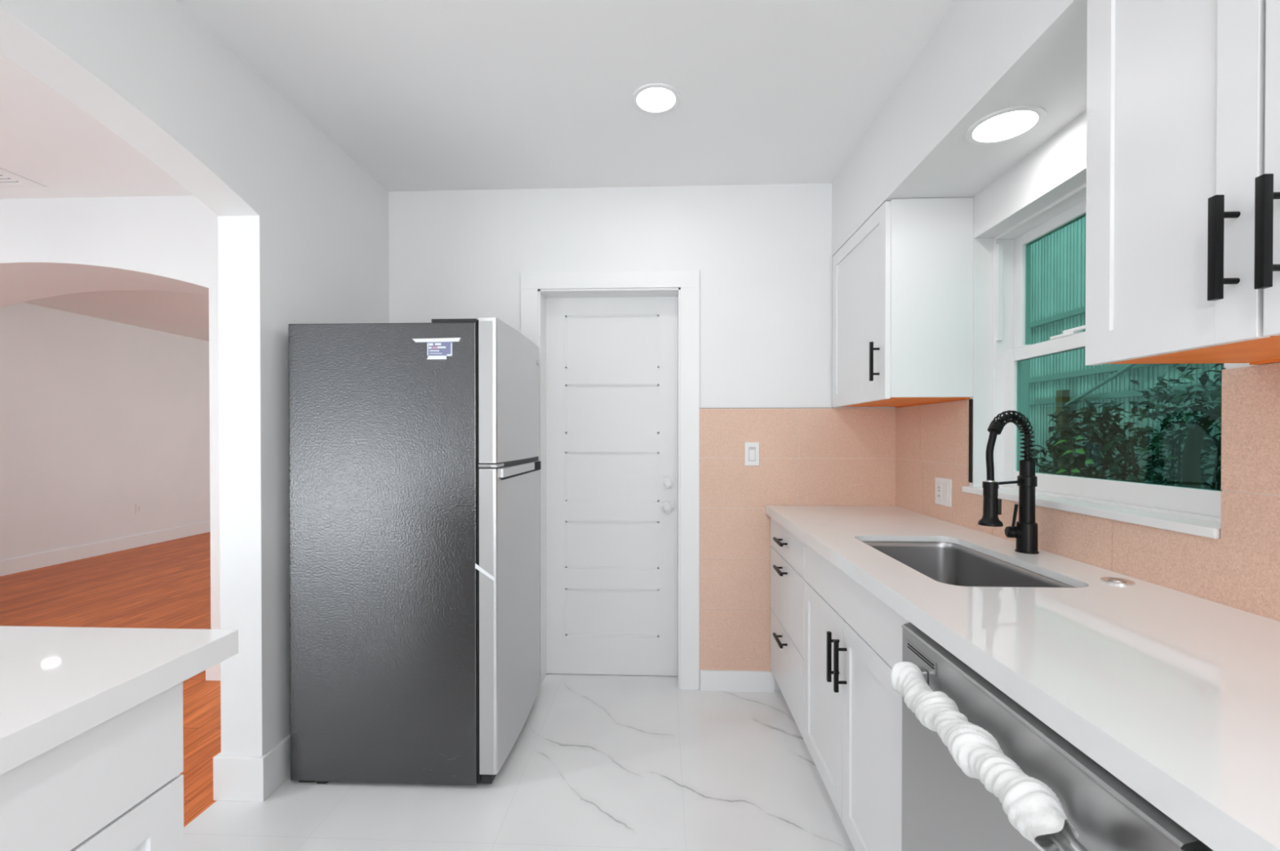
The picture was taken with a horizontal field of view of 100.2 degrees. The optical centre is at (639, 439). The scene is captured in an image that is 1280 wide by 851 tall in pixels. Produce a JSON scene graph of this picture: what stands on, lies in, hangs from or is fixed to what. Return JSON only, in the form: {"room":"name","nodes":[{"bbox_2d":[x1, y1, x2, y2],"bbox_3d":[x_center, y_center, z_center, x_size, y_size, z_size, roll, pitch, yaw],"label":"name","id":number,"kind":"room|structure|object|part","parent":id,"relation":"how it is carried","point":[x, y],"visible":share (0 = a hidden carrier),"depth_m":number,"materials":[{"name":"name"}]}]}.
{"room":"kitchen","nodes":[
{"label":"kitchen","id":0,"kind":"room"},
{"bbox_2d":[0,302,209,561],"bbox_3d":[-5.948,-0.018,3.549,0.120,2.547,11.800,0,0,2],"label":"wall","id":1,"kind":"structure","parent":0,"point":[100,419],"depth_m":5.69,"materials":[{"name":"paint"}]},
{"bbox_2d":[0,521,210,576],"bbox_3d":[-5.882,1.188,3.505,0.016,0.135,11.700,0,0,2],"label":"baseboard","id":2,"kind":"structure","parent":1,"relation":"attached to","point":[14,566],"depth_m":5.68,"materials":[{"name":"white paint"}]},
{"bbox_2d":[135,502,142,514],"bbox_3d":[-5.776,0.797,6.170,0.008,0.120,0.075,0,0,2],"label":"wall outlet","id":3,"kind":"object","parent":1,"relation":"attached to","point":[138,506],"visible":1,"depth_m":6.16,"materials":[{"name":"white plastic"}]},
{"bbox_2d":[0,0,389,756],"bbox_3d":[-1.478,0.006,0.121,0.150,2.547,5.319,0,0,2],"label":"wall","id":4,"kind":"structure","parent":0,"point":[303,228],"depth_m":1.88,"materials":[{"name":"paint"}]},
{"bbox_2d":[213,733,290,802],"bbox_3d":[-1.387,1.188,2.324,0.182,0.152,0.905,0,0,2],"label":"baseboard","id":5,"kind":"structure","parent":4,"relation":"attached to","point":[235,778],"depth_m":1.87,"materials":[{"name":"white paint"}]},
{"bbox_2d":[0,532,855,850],"bbox_3d":[-2.246,1.286,3.405,7.490,0.060,11.800,0,0,2],"label":"floor","id":6,"kind":"structure","parent":0,"point":[597,762],"depth_m":2.00,"materials":[{"name":"stone"}]},
{"bbox_2d":[0,682,183,850],"bbox_3d":[-1.062,0.835,0.219,0.651,0.888,1.338,0,0,2],"label":"base cabinet","id":7,"kind":"object","parent":6,"relation":"on","point":[117,784],"visible":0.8,"depth_m":0.75,"materials":[{"name":"white paint"}]},
{"bbox_2d":[0,626,238,775],"bbox_3d":[-1.086,0.368,0.237,0.670,0.043,1.478,0,0,2],"label":"countertop","id":8,"kind":"structure","parent":7,"relation":"on","point":[58,684],"depth_m":0.80,"materials":[{"name":"stone"}]},
{"bbox_3d":[-0.768,0.854,0.543,0.019,0.609,0.666,0,0,2],"label":"door","id":9,"kind":"part","parent":7,"relation":"part of","materials":[{"name":"white paint"}]},
{"bbox_2d":[288,317,541,786],"bbox_3d":[-0.877,0.413,2.266,0.778,1.702,0.670,0,0,2],"label":"refrigerator","id":10,"kind":"object","parent":6,"relation":"on","point":[415,465],"visible":1,"depth_m":1.94,"materials":[{"name":"grey metal"}]},
{"bbox_3d":[-0.550,1.228,2.260,0.054,0.032,0.647,0,0,2],"label":"kick plate","id":11,"kind":"part","parent":10,"relation":"part of","materials":[{"name":"black plastic"}]},
{"bbox_3d":[-0.526,-0.177,2.249,0.074,0.520,0.667,0,0,2],"label":"freezer door","id":12,"kind":"part","parent":10,"relation":"part of","materials":[{"name":"silver metal"}]},
{"bbox_3d":[-0.526,0.654,2.255,0.074,1.100,0.667,0,0,2],"label":"door","id":13,"kind":"part","parent":10,"relation":"part of","materials":[{"name":"silver metal"}]},
{"bbox_3d":[-0.532,0.093,2.251,0.062,0.022,0.643,0,0,2],"label":"door gap trim","id":14,"kind":"part","parent":10,"relation":"part of","materials":[{"name":"black plastic"}]},
{"bbox_2d":[770,517,816,766],"bbox_3d":[0.927,0.820,2.351,0.649,0.888,0.635,0,0,2],"label":"base cabinet","id":15,"kind":"object","parent":6,"relation":"on","point":[787,550],"visible":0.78,"depth_m":2.28,"materials":[{"name":"white paint"}]},
{"bbox_3d":[0.621,0.890,2.368,0.036,0.012,0.152,0,0,2],"label":"handle","id":16,"kind":"part","parent":15,"relation":"part of","materials":[{"name":"black metal"}]},
{"bbox_3d":[0.621,0.580,2.365,0.036,0.012,0.152,0,0,2],"label":"handle","id":17,"kind":"part","parent":15,"relation":"part of","materials":[{"name":"black metal"}]},
{"bbox_3d":[0.621,0.453,2.365,0.036,0.012,0.152,0,0,2],"label":"handle","id":18,"kind":"part","parent":15,"relation":"part of","materials":[{"name":"black metal"}]},
{"bbox_3d":[0.649,0.995,2.364,0.019,0.302,0.631,0,0,2],"label":"drawer","id":19,"kind":"part","parent":15,"relation":"part of","materials":[{"name":"white paint"}]},
{"bbox_3d":[0.649,0.456,2.360,0.019,0.152,0.631,0,0,2],"label":"drawer","id":20,"kind":"part","parent":15,"relation":"part of","materials":[{"name":"white paint"}]},
{"bbox_3d":[0.649,0.688,2.361,0.019,0.304,0.631,0,0,2],"label":"drawer","id":21,"kind":"part","parent":15,"relation":"part of","materials":[{"name":"white paint"}]},
{"bbox_2d":[804,542,910,850],"bbox_3d":[0.896,0.825,1.596,0.649,0.888,0.872,0,0,2],"label":"base cabinet","id":22,"kind":"object","parent":6,"relation":"on","point":[853,639],"visible":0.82,"depth_m":1.53,"materials":[{"name":"white paint"}]},
{"bbox_3d":[0.626,0.844,1.825,0.019,0.610,0.432,0,0,2],"label":"door","id":23,"kind":"part","parent":22,"relation":"part of","materials":[{"name":"white paint"}]},
{"bbox_3d":[0.591,0.666,1.639,0.036,0.152,0.012,0,0,2],"label":"handle","id":24,"kind":"part","parent":22,"relation":"part of","materials":[{"name":"black metal"}]},
{"bbox_3d":[0.588,0.666,1.573,0.036,0.152,0.012,0,0,2],"label":"handle","id":25,"kind":"part","parent":22,"relation":"part of","materials":[{"name":"black metal"}]},
{"bbox_3d":[0.608,0.847,1.390,0.019,0.610,0.432,0,0,2],"label":"door","id":26,"kind":"part","parent":22,"relation":"part of","materials":[{"name":"white paint"}]},
{"bbox_2d":[888,622,1213,850],"bbox_3d":[0.827,0.835,0.802,0.702,0.880,0.704,0,0,2],"label":"dishwasher","id":27,"kind":"object","parent":6,"relation":"on","point":[981,772],"visible":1,"depth_m":0.81,"materials":[{"name":"grey metal"}]},
{"bbox_3d":[0.565,0.438,1.079,0.002,0.026,0.124,0,0,2],"label":"vent frame","id":28,"kind":"part","parent":27,"relation":"part of","materials":[{"name":"silver metal"}]},
{"bbox_3d":[0.511,0.477,0.787,0.023,0.023,0.568,0,0,2],"label":"handle","id":29,"kind":"part","parent":27,"relation":"part of","materials":[{"name":"silver metal"}]},
{"bbox_3d":[0.827,0.836,-0.069,0.649,0.888,1.020,0,0,2],"label":"base cabinet","id":30,"kind":"object","parent":6,"relation":"on","visible":0},
{"bbox_2d":[765,505,1279,850],"bbox_3d":[0.880,0.362,1.017,0.636,0.043,3.300,0,0,2],"label":"countertop","id":31,"kind":"structure","parent":30,"relation":"on","point":[1175,695],"depth_m":0.84,"materials":[{"name":"stone"}]},
{"bbox_2d":[861,541,1075,587],"bbox_3d":[0.893,0.473,1.547,0.387,0.229,0.674,0,0,2],"label":"sink","id":32,"kind":"object","parent":31,"relation":"in","point":[948,563],"visible":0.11,"depth_m":1.80,"materials":[{"name":"silver metal"}]},
{"bbox_2d":[977,410,1039,554],"bbox_3d":[1.086,0.126,1.582,0.205,0.423,0.071,0,0,-18],"label":"faucet","id":33,"kind":"object","parent":31,"relation":"on","point":[1025,531],"visible":1,"depth_m":1.58,"materials":[{"name":"black metal"}]},
{"bbox_3d":[1.069,0.132,1.574,0.147,0.019,0.040,0,0,-20],"label":"docking arm","id":34,"kind":"part","parent":33,"relation":"part of","materials":[{"name":"black metal"}]},
{"bbox_3d":[1.126,0.231,1.608,0.019,0.073,0.010,0,0,2],"label":"lever","id":35,"kind":"part","parent":33,"relation":"part of","materials":[{"name":"black metal"}]},
{"bbox_2d":[1100,577,1135,586],"bbox_3d":[1.133,0.336,1.270,0.062,0.006,0.062,0,0,2],"label":"switch","id":36,"kind":"object","parent":31,"relation":"on","point":[1117,581],"visible":1,"depth_m":1.26,"materials":[{"name":"silver metal"}]},
{"bbox_2d":[0,183,894,690],"bbox_3d":[-2.208,-0.015,3.073,7.394,2.547,0.540,0,0,2],"label":"wall","id":37,"kind":"structure","parent":0,"point":[762,254],"depth_m":2.72,"materials":[{"name":"paint"}]},
{"bbox_2d":[205,662,220,680],"bbox_3d":[-3.675,1.182,3.134,4.457,0.152,0.556,0,0,2],"label":"baseboard","id":38,"kind":"structure","parent":37,"relation":"attached to","point":[213,673],"depth_m":2.80,"materials":[{"name":"white paint"}]},
{"bbox_2d":[537,288,680,688],"bbox_3d":[-0.155,0.248,2.788,0.724,2.025,0.144,0,0,2],"label":"trim","id":39,"kind":"structure","parent":37,"relation":"attached to","point":[543,295],"depth_m":2.75,"materials":[{"name":"white paint"}]},
{"bbox_2d":[520,270,699,689],"bbox_3d":[-0.153,0.206,2.712,0.904,2.110,0.014,0,0,2],"label":"trim","id":40,"kind":"structure","parent":37,"relation":"attached to","point":[688,281],"depth_m":2.69,"materials":[{"name":"white paint"}]},
{"bbox_2d":[546,297,677,675],"bbox_3d":[-0.152,0.248,2.846,0.724,2.016,0.106,0,0,2],"label":"door","id":41,"kind":"structure","parent":37,"relation":"in","point":[611,362],"depth_m":2.86,"materials":[{"name":"white paint"}]},
{"bbox_3d":[0.143,0.352,2.834,0.064,0.064,0.007,0,0,2],"label":"knob","id":42,"kind":"part","parent":41,"relation":"part of","materials":[{"name":"white paint"}]},
{"bbox_2d":[700,670,774,692],"bbox_3d":[-0.303,1.211,2.722,1.951,0.100,0.020,0,0,2],"label":"baseboard","id":43,"kind":"structure","parent":37,"relation":"attached to","point":[710,680],"depth_m":2.68,"materials":[{"name":"white paint"}]},
{"bbox_2d":[699,408,895,671],"bbox_3d":[0.786,0.504,2.678,0.976,1.319,0.008,0,0,2],"label":"tiled wall","id":44,"kind":"structure","parent":37,"relation":"attached to","point":[808,456],"depth_m":2.68,"materials":[{"name":"beige tile"}]},
{"bbox_2d":[699,408,724,408],"bbox_3d":[0.632,-0.157,2.681,0.667,0.002,0.006,0,0,2],"label":"trim","id":45,"kind":"structure","parent":44,"relation":"attached to","point":[700,408],"depth_m":2.69,"materials":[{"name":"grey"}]},
{"bbox_2d":[744,442,759,466],"bbox_3d":[0.560,0.073,2.676,0.072,0.117,0.010,0,0,2],"label":"light switch","id":46,"kind":"object","parent":44,"relation":"attached to","point":[751,449],"visible":1,"depth_m":2.67,"materials":[{"name":"white plastic"}]},
{"bbox_2d":[0,0,955,341],"bbox_3d":[-2.246,-1.320,3.337,7.494,0.080,11.900,0,0,2],"label":"ceiling","id":47,"kind":"structure","parent":0,"point":[420,95],"depth_m":1.96,"materials":[{"name":"paint"}]},
{"bbox_2d":[0,168,46,188],"bbox_3d":[-3.197,-1.271,2.556,0.400,0.008,0.300,0,0,2],"label":"ceiling vent","id":48,"kind":"object","parent":47,"relation":"in","point":[8,180],"visible":1,"depth_m":2.64,"materials":[{"name":"white metal"}]},
{"bbox_2d":[631,83,680,115],"bbox_3d":[0.060,-1.268,1.998,0.182,0.008,0.182,0,0,2],"label":"recessed light","id":49,"kind":"object","parent":47,"relation":"in","point":[653,99],"visible":1,"depth_m":1.99,"materials":[{"name":"white paint"}]},
{"bbox_2d":[831,0,1087,256],"bbox_3d":[1.016,-1.080,0.010,0.340,0.374,5.319,0,0,2],"label":"soffit","id":50,"kind":"structure","parent":0,"point":[984,58],"depth_m":1.59,"materials":[{"name":"paint"}]},
{"bbox_2d":[964,105,1046,146],"bbox_3d":[1.050,-0.901,1.542,0.194,0.008,0.194,0,0,2],"label":"recessed light","id":51,"kind":"object","parent":50,"relation":"in","point":[1009,124],"visible":1,"depth_m":1.53,"materials":[{"name":"white paint"}]},
{"bbox_2d":[898,111,1279,487],"bbox_3d":[1.265,0.006,0.002,0.200,2.547,5.309,0,0,2],"label":"wall","id":52,"kind":"structure","parent":0,"point":[1057,167],"depth_m":1.86,"materials":[{"name":"paint"}]},
{"bbox_2d":[831,197,973,408],"bbox_3d":[1.083,-0.531,2.333,0.355,0.753,0.642,0,0,2],"label":"upper cabinet","id":53,"kind":"object","parent":52,"relation":"attached to","point":[903,282],"visible":1,"depth_m":2.02,"materials":[{"name":"white paint"}]},
{"bbox_3d":[0.951,-0.530,2.341,0.019,0.747,0.631,0,0,2],"label":"door","id":54,"kind":"part","parent":53,"relation":"part of","materials":[{"name":"white paint"}]},
{"bbox_3d":[0.913,-0.303,2.084,0.036,0.152,0.012,0,0,2],"label":"handle","id":55,"kind":"part","parent":53,"relation":"part of","materials":[{"name":"black metal"}]},
{"bbox_3d":[1.107,-0.169,2.334,0.268,0.021,0.622,0,0,2],"label":"panel","id":56,"kind":"part","parent":53,"relation":"part of","materials":[{"name":"brown wood"}]},
{"bbox_2d":[895,362,1279,622],"bbox_3d":[1.202,0.108,1.002,0.008,0.503,3.300,0,0,2],"label":"tiled wall","id":57,"kind":"structure","parent":52,"relation":"attached to","point":[1240,570],"depth_m":1.18,"materials":[{"name":"beige tile"}]},
{"bbox_2d":[934,477,951,507],"bbox_3d":[1.244,0.215,2.197,0.008,0.112,0.122,0,0,2],"label":"wall outlet","id":58,"kind":"object","parent":57,"relation":"attached to","point":[943,489],"visible":1,"depth_m":2.19,"materials":[{"name":"white plastic"}]},
{"bbox_2d":[937,482,941,499],"bbox_3d":[1.243,0.215,2.221,0.003,0.068,0.032,0,0,2],"label":"socket","id":59,"kind":"object","parent":58,"relation":"attached to","point":[939,484],"depth_m":2.22,"materials":[{"name":"grey plastic"}]},
{"bbox_2d":[968,368,1225,491],"bbox_3d":[1.228,0.028,1.567,0.004,0.358,0.920,0,0,2],"label":"trim","id":60,"kind":"structure","parent":57,"relation":"attached to","point":[971,401],"depth_m":2.01,"materials":[{"name":"black"}]},
{"bbox_2d":[962,182,1223,538],"bbox_3d":[1.313,-0.271,1.575,0.197,0.951,0.940,0,0,2],"label":"window","id":61,"kind":"structure","parent":52,"relation":"in","point":[1139,444],"depth_m":1.63,"materials":[{"name":"white paint"}]},
{"bbox_3d":[1.376,-0.513,1.546,0.030,0.444,0.855,0,0,2],"label":"sash","id":62,"kind":"part","parent":61,"relation":"part of","materials":[{"name":"white paint"}]},
{"bbox_3d":[1.373,-0.508,1.544,0.004,0.395,0.777,0,0,2],"label":"pane","id":63,"kind":"part","parent":61,"relation":"part of","materials":[{"name":"clear glass"}]},
{"bbox_3d":[1.256,0.193,1.581,0.084,0.022,0.940,0,0,2],"label":"sill","id":64,"kind":"part","parent":61,"relation":"part of","materials":[{"name":"white paint"}]},
{"bbox_3d":[1.344,-0.074,1.551,0.030,0.497,0.855,0,0,2],"label":"sash","id":65,"kind":"part","parent":61,"relation":"part of","materials":[{"name":"white paint"}]},
{"bbox_3d":[1.341,-0.081,1.548,0.004,0.410,0.766,0,0,2],"label":"pane","id":66,"kind":"part","parent":61,"relation":"part of","materials":[{"name":"clear glass"}]},
{"bbox_2d":[1084,0,1279,365],"bbox_3d":[1.017,-0.520,0.744,0.355,0.753,0.638,0,0,2],"label":"upper cabinet","id":67,"kind":"object","parent":52,"relation":"attached to","point":[1183,197],"visible":1,"depth_m":0.88,"materials":[{"name":"white paint"}]},
{"bbox_3d":[1.041,-0.158,0.746,0.268,0.021,0.618,0,0,2],"label":"panel","id":68,"kind":"part","parent":67,"relation":"part of","materials":[{"name":"brown wood"}]},
{"bbox_3d":[0.859,-0.281,0.787,0.036,0.152,0.012,0,0,2],"label":"handle","id":69,"kind":"part","parent":67,"relation":"part of","materials":[{"name":"black metal"}]},
{"bbox_3d":[0.857,-0.281,0.724,0.036,0.152,0.012,0,0,2],"label":"handle","id":70,"kind":"part","parent":67,"relation":"part of","materials":[{"name":"black metal"}]},
{"bbox_3d":[0.879,-0.518,0.592,0.019,0.747,0.315,0,0,2],"label":"door","id":71,"kind":"part","parent":67,"relation":"part of","materials":[{"name":"white paint"}]}
]}

